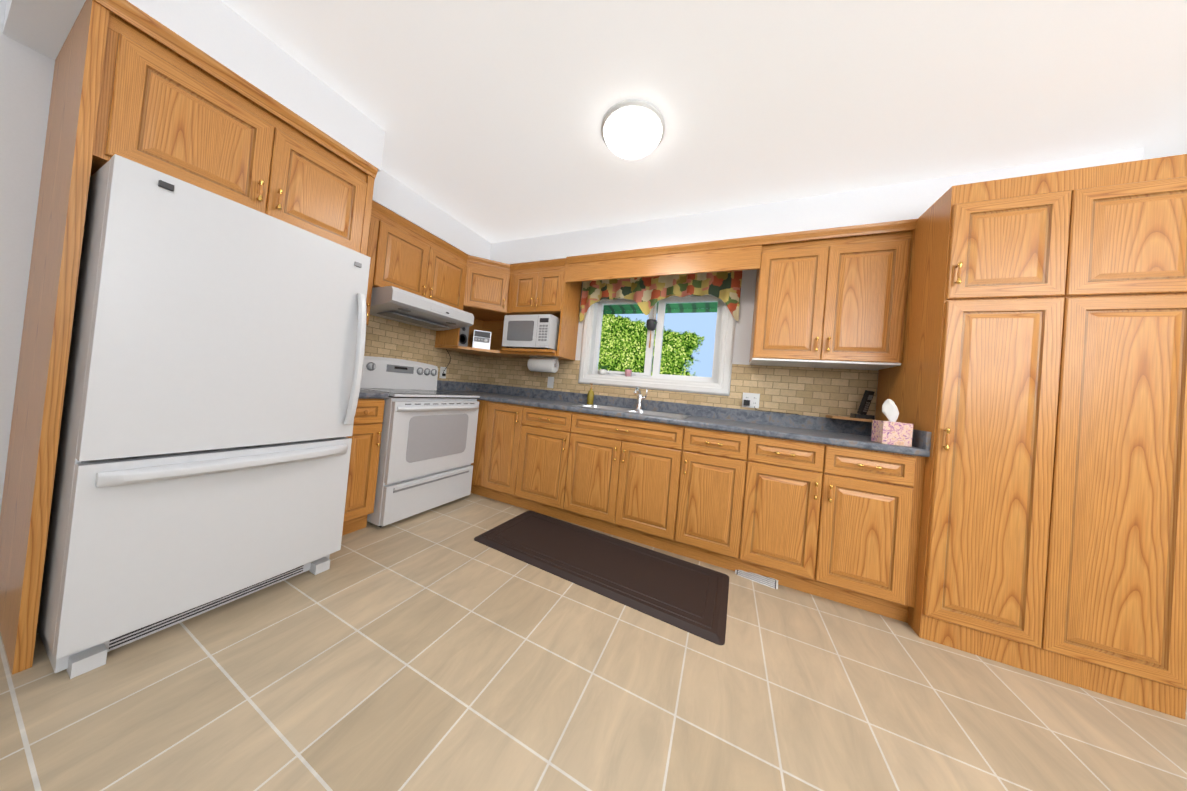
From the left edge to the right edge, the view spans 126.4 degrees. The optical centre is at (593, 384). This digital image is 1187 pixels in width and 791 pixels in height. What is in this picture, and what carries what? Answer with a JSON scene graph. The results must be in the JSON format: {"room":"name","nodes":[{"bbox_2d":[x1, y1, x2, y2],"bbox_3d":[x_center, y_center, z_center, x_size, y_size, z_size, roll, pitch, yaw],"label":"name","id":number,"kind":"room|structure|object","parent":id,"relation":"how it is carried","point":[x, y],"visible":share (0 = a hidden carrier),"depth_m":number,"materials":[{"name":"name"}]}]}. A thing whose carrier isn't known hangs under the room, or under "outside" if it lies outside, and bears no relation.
{"room":"kitchen","nodes":[
{"label":"kitchen","id":0,"kind":"room"},
{"bbox_2d":[0,0,54,512],"bbox_3d":[-2.260,-0.354,1.656,0.140,2.580,4.170,5,-1,24],"label":"wall","id":1,"kind":"structure","parent":0,"point":[26,76],"depth_m":1.22,"materials":[{"name":"paint"}]},
{"bbox_2d":[48,0,371,253],"bbox_3d":[-1.801,-1.048,1.510,0.692,0.539,0.800,5,-1,24],"label":"upper cabinet","id":2,"kind":"object","parent":1,"relation":"attached to","point":[132,88],"depth_m":1.17,"materials":[{"name":"brown wood"}]},
{"bbox_2d":[364,200,383,325],"bbox_3d":[-1.760,-0.870,2.096,0.322,0.867,0.253,5,-1,24],"label":"upper cabinet","id":3,"kind":"object","parent":1,"relation":"attached to","point":[375,210],"depth_m":2.13,"materials":[{"name":"brown wood"}]},
{"bbox_2d":[376,207,467,310],"bbox_3d":[-1.534,-0.989,2.581,0.322,0.575,0.800,5,-1,24],"label":"upper cabinet","id":4,"kind":"object","parent":1,"relation":"attached to","point":[414,260],"depth_m":2.45,"materials":[{"name":"brown wood"}]},
{"bbox_2d":[370,286,473,330],"bbox_3d":[-1.486,-0.614,2.545,0.497,0.161,0.746,5,-1,24],"label":"range hood","id":5,"kind":"object","parent":4,"relation":"attached to","point":[396,304],"visible":0.98,"depth_m":2.38,"materials":[{"name":"white metal"}]},
{"bbox_2d":[458,326,490,349],"bbox_3d":[-1.300,-0.483,3.218,0.267,0.235,0.534,5,-1,24],"label":"system","id":6,"kind":"object","parent":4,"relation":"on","point":[481,339],"visible":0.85,"depth_m":3.23,"materials":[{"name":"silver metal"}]},
{"bbox_2d":[364,315,479,382],"bbox_3d":[-1.688,-0.276,2.779,0.005,0.862,1.620,5,-1,24],"label":"tile backsplash","id":7,"kind":"structure","parent":1,"relation":"attached to","point":[387,338],"depth_m":2.81,"materials":[{"name":"beige tile"}]},
{"bbox_2d":[439,349,450,378],"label":"outlet","id":8,"kind":"object","parent":7,"relation":"attached to","point":[442,369],"depth_m":3.08,"materials":[{"name":"white plastic"}]},
{"bbox_2d":[437,380,475,387],"bbox_3d":[-1.492,0.018,3.246,0.016,0.098,0.632,5,-1,24],"label":"backsplash","id":9,"kind":"structure","parent":1,"relation":"attached to","point":[440,384],"depth_m":3.21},
{"bbox_2d":[502,314,559,350],"bbox_3d":[-0.565,-0.487,2.979,0.530,0.320,0.374,5,-1,24],"label":"microwave","id":10,"kind":"object","parent":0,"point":[538,331],"visible":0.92,"depth_m":2.80,"materials":[{"name":"white plastic"}]},
{"bbox_2d":[0,493,1186,790],"bbox_3d":[0.244,1.125,0.481,5.600,0.050,4.200,5,-1,24],"label":"floor","id":11,"kind":"structure","parent":0,"point":[436,649],"depth_m":1.03,"materials":[{"name":"tile"}]},
{"bbox_2d":[37,154,370,678],"bbox_3d":[-1.769,0.096,1.416,0.917,1.662,0.740,5,-1,24],"label":"refrigerator","id":12,"kind":"object","parent":11,"relation":"on","point":[214,369],"visible":1,"depth_m":1.10,"materials":[{"name":"white metal"}]},
{"bbox_2d":[342,396,387,535],"bbox_3d":[-1.754,0.502,2.010,0.612,0.874,0.240,5,-1,24],"label":"base cabinet","id":13,"kind":"object","parent":11,"relation":"on","point":[368,418],"depth_m":1.91,"materials":[{"name":"brown wood"}]},
{"bbox_2d":[359,389,387,395],"bbox_3d":[-1.710,0.048,2.020,0.615,0.038,0.247,5,-1,24],"label":"countertop","id":14,"kind":"structure","parent":13,"relation":"on","point":[362,392],"depth_m":1.93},
{"bbox_2d":[360,356,479,527],"bbox_3d":[-1.472,0.386,2.453,0.706,1.171,0.758,5,-1,24],"label":"range","id":15,"kind":"object","parent":11,"relation":"on","point":[427,448],"visible":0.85,"depth_m":2.28,"materials":[{"name":"white metal"}]},
{"bbox_2d":[435,388,515,494],"bbox_3d":[-1.187,0.548,3.094,0.775,0.919,0.612,5,-1,24],"label":"base cabinet","id":16,"kind":"object","parent":11,"relation":"on","point":[483,400],"depth_m":2.73,"materials":[{"name":"brown wood"}]},
{"bbox_2d":[480,396,551,504],"bbox_3d":[-0.671,0.591,2.865,0.357,0.919,0.612,5,-1,24],"label":"base cabinet","id":17,"kind":"object","parent":11,"relation":"on","point":[502,420],"depth_m":2.61,"materials":[{"name":"brown wood"}]},
{"bbox_2d":[512,400,586,518],"bbox_3d":[-0.295,0.623,2.699,0.468,0.919,0.612,5,-1,24],"label":"base cabinet","id":18,"kind":"object","parent":11,"relation":"on","point":[542,434],"depth_m":2.44,"materials":[{"name":"brown wood"}]},
{"bbox_2d":[587,384,593,404],"bbox_3d":[-0.026,0.092,2.858,0.062,0.201,0.066,5,-1,24],"label":"soap bottle","id":19,"kind":"object","parent":18,"relation":"on","point":[590,398],"visible":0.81,"depth_m":2.83,"materials":[{"name":"yellow plastic"}]},
{"bbox_2d":[474,510,728,644],"bbox_3d":[0.015,1.092,1.910,1.563,0.017,0.667,5,-1,24],"label":"rug","id":20,"kind":"object","parent":11,"relation":"on","point":[691,598],"visible":1,"depth_m":1.77,"materials":[{"name":"rubber"}]},
{"bbox_2d":[560,404,691,552],"bbox_3d":[0.303,0.673,2.434,0.844,0.919,0.612,5,-1,24],"label":"base cabinet","id":21,"kind":"object","parent":11,"relation":"on","point":[621,463],"depth_m":2.16,"materials":[{"name":"brown wood"}]},
{"bbox_2d":[672,412,747,570],"bbox_3d":[0.863,0.720,2.185,0.385,0.919,0.612,5,-1,24],"label":"base cabinet","id":22,"kind":"object","parent":11,"relation":"on","point":[710,474],"depth_m":1.92,"materials":[{"name":"brown wood"}]},
{"bbox_2d":[735,570,777,588],"bbox_3d":[0.985,1.184,1.819,0.230,0.048,0.082,5,-1,32],"label":"floor vent","id":23,"kind":"object","parent":11,"relation":"in","point":[766,581],"visible":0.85,"depth_m":1.81,"materials":[{"name":"white plastic"}]},
{"bbox_2d":[736,420,923,627],"bbox_3d":[1.404,0.765,1.945,0.803,0.919,0.612,5,-1,24],"label":"base cabinet","id":24,"kind":"object","parent":11,"relation":"on","point":[832,514],"depth_m":1.66,"materials":[{"name":"brown wood"}]},
{"bbox_2d":[871,399,912,446],"bbox_3d":[1.627,0.203,1.633,0.124,0.242,0.124,5,-1,24],"label":"tissue box","id":25,"kind":"object","parent":24,"relation":"on","point":[891,431],"visible":1,"depth_m":1.59,"materials":[{"name":"cardboard"}]},
{"bbox_2d":[875,170,1071,674],"bbox_3d":[1.992,0.152,1.691,0.380,2.238,0.667,5,-1,24],"label":"tall cabinet","id":26,"kind":"object","parent":11,"relation":"on","point":[1020,344],"depth_m":1.40,"materials":[{"name":"brown wood"}]},
{"bbox_2d":[1040,154,1186,718],"bbox_3d":[2.338,0.182,1.538,0.380,2.238,0.667,5,-1,24],"label":"tall cabinet","id":27,"kind":"object","parent":11,"relation":"on","point":[1115,585],"depth_m":1.24,"materials":[{"name":"brown wood"}]},
{"bbox_2d":[220,0,1186,242],"bbox_3d":[0.472,-1.395,0.521,5.600,0.050,4.200,5,-1,24],"label":"ceiling","id":28,"kind":"structure","parent":0,"point":[486,116],"depth_m":1.36,"materials":[{"name":"paint"}]},
{"bbox_2d":[3,0,1143,263],"bbox_3d":[0.253,-1.253,1.472,4.448,0.238,2.618,5,-1,24],"label":"soffit ceiling","id":29,"kind":"structure","parent":28,"relation":"attached to","point":[227,36],"depth_m":1.75,"materials":[{"name":"paint"}]},
{"bbox_2d":[601,99,664,158],"bbox_3d":[0.208,-1.328,1.619,0.344,0.095,0.344,5,-1,24],"label":"dome","id":30,"kind":"object","parent":28,"relation":"attached to","point":[632,128],"visible":1,"depth_m":1.54,"materials":[{"name":"white glass"}]},
{"bbox_2d":[575,269,878,410],"bbox_3d":[1.229,-0.025,2.486,5.880,2.580,0.140,5,-1,24],"label":"wall","id":31,"kind":"structure","parent":0,"point":[743,327],"depth_m":2.44,"materials":[{"name":"paint"}]},
{"bbox_2d":[464,255,505,319],"bbox_3d":[-0.995,-0.975,3.095,0.288,0.489,0.610,5,-1,24],"label":"upper cabinet","id":32,"kind":"object","parent":31,"relation":"attached to","point":[476,274],"depth_m":2.92,"materials":[{"name":"brown wood"}]},
{"bbox_2d":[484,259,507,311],"bbox_3d":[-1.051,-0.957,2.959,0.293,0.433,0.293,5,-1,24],"label":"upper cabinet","id":33,"kind":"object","parent":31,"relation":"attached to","point":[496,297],"depth_m":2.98,"materials":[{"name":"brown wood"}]},
{"bbox_2d":[504,257,583,319],"bbox_3d":[-0.508,-0.932,3.037,0.650,0.489,0.322,5,-1,24],"label":"upper cabinet","id":34,"kind":"object","parent":31,"relation":"attached to","point":[552,287],"depth_m":2.87,"materials":[{"name":"brown wood"}]},
{"bbox_2d":[527,356,558,372],"bbox_3d":[-0.495,-0.195,2.956,0.304,0.146,0.140,5,-1,24],"label":"paper towel holder","id":35,"kind":"object","parent":34,"relation":"attached to","point":[543,364],"visible":1,"depth_m":2.90,"materials":[{"name":"white paper"}]},
{"bbox_2d":[578,294,735,395],"bbox_3d":[0.546,-0.439,2.792,1.385,0.970,0.159,5,-1,24],"label":"window","id":36,"kind":"structure","parent":31,"relation":"in","point":[718,382],"depth_m":2.78,"materials":[{"name":"plastic"}]},
{"bbox_2d":[598,365,631,376],"bbox_3d":[0.202,-0.142,2.916,0.357,0.115,0.129,5,-1,24],"label":"potted plant","id":37,"kind":"object","parent":36,"relation":"on","point":[603,371],"visible":0.88,"depth_m":2.92,"materials":[{"name":"white plastic"}]},
{"bbox_2d":[646,305,657,347],"bbox_3d":[0.541,-0.578,2.791,0.129,0.487,0.130,5,-1,24],"label":"plant pot","id":38,"kind":"object","parent":36,"relation":"hanging from","point":[651,324],"visible":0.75,"depth_m":2.76,"materials":[{"name":"plastic"}]},
{"bbox_2d":[579,271,741,321],"bbox_3d":[0.532,-0.826,2.699,1.435,0.516,0.044,5,-1,24],"label":"valance curtain","id":39,"kind":"object","parent":36,"relation":"attached to","point":[646,294],"visible":0.73,"depth_m":2.67,"materials":[{"name":"fabric"}]},
{"bbox_2d":[603,302,717,313],"bbox_3d":[0.767,-0.931,3.252,2.000,0.125,0.720,5,-1,24],"label":"canopy","id":40,"kind":"object","parent":31,"relation":"attached to","point":[703,307],"visible":0.18,"depth_m":3.52,"materials":[{"name":"green fabric"}]},
{"bbox_2d":[476,384,871,431],"bbox_3d":[0.279,0.172,2.798,3.598,0.098,0.016,5,-1,24],"label":"backsplash","id":41,"kind":"structure","parent":31,"relation":"attached to","point":[701,410],"depth_m":2.51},
{"bbox_2d":[476,356,877,419],"bbox_3d":[0.293,0.050,2.812,3.639,0.572,0.006,5,-1,24],"label":"tile backsplash","id":42,"kind":"structure","parent":31,"relation":"attached to","point":[816,392],"depth_m":2.36,"materials":[{"name":"beige tile"}]},
{"bbox_2d":[547,376,553,387],"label":"outlet","id":43,"kind":"object","parent":42,"relation":"attached to","point":[550,383],"depth_m":3.13,"materials":[{"name":"white plastic"}]},
{"bbox_2d":[742,392,761,410],"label":"outlet","id":44,"kind":"object","parent":42,"relation":"attached to","point":[750,400],"depth_m":2.37,"materials":[{"name":"white plastic"}]},
{"bbox_2d":[826,390,874,421],"bbox_3d":[1.780,0.140,2.055,0.258,0.211,0.132,5,-1,24],"label":"telephone","id":45,"kind":"object","parent":42,"relation":"attached to","point":[866,400],"visible":1,"depth_m":2.02,"materials":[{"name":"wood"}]},
{"bbox_2d":[749,220,911,371],"bbox_3d":[1.586,-0.573,2.098,0.800,0.854,0.322,5,-1,24],"label":"upper cabinet","id":46,"kind":"object","parent":31,"relation":"attached to","point":[829,297],"depth_m":1.94,"materials":[{"name":"brown wood"}]},
{"bbox_2d":[912,428,927,451],"bbox_3d":[1.804,0.299,1.787,0.018,0.090,0.627,5,-1,24],"label":"backsplash","id":47,"kind":"structure","parent":31,"relation":"attached to","point":[918,437],"depth_m":1.55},
{"label":"outside","id":48,"kind":"structure","parent":0,"visible":0},
{"bbox_2d":[598,308,716,376],"bbox_3d":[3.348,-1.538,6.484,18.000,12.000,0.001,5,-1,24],"label":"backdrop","id":49,"kind":"structure","parent":48,"point":[688,342],"depth_m":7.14,"materials":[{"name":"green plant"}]}
]}

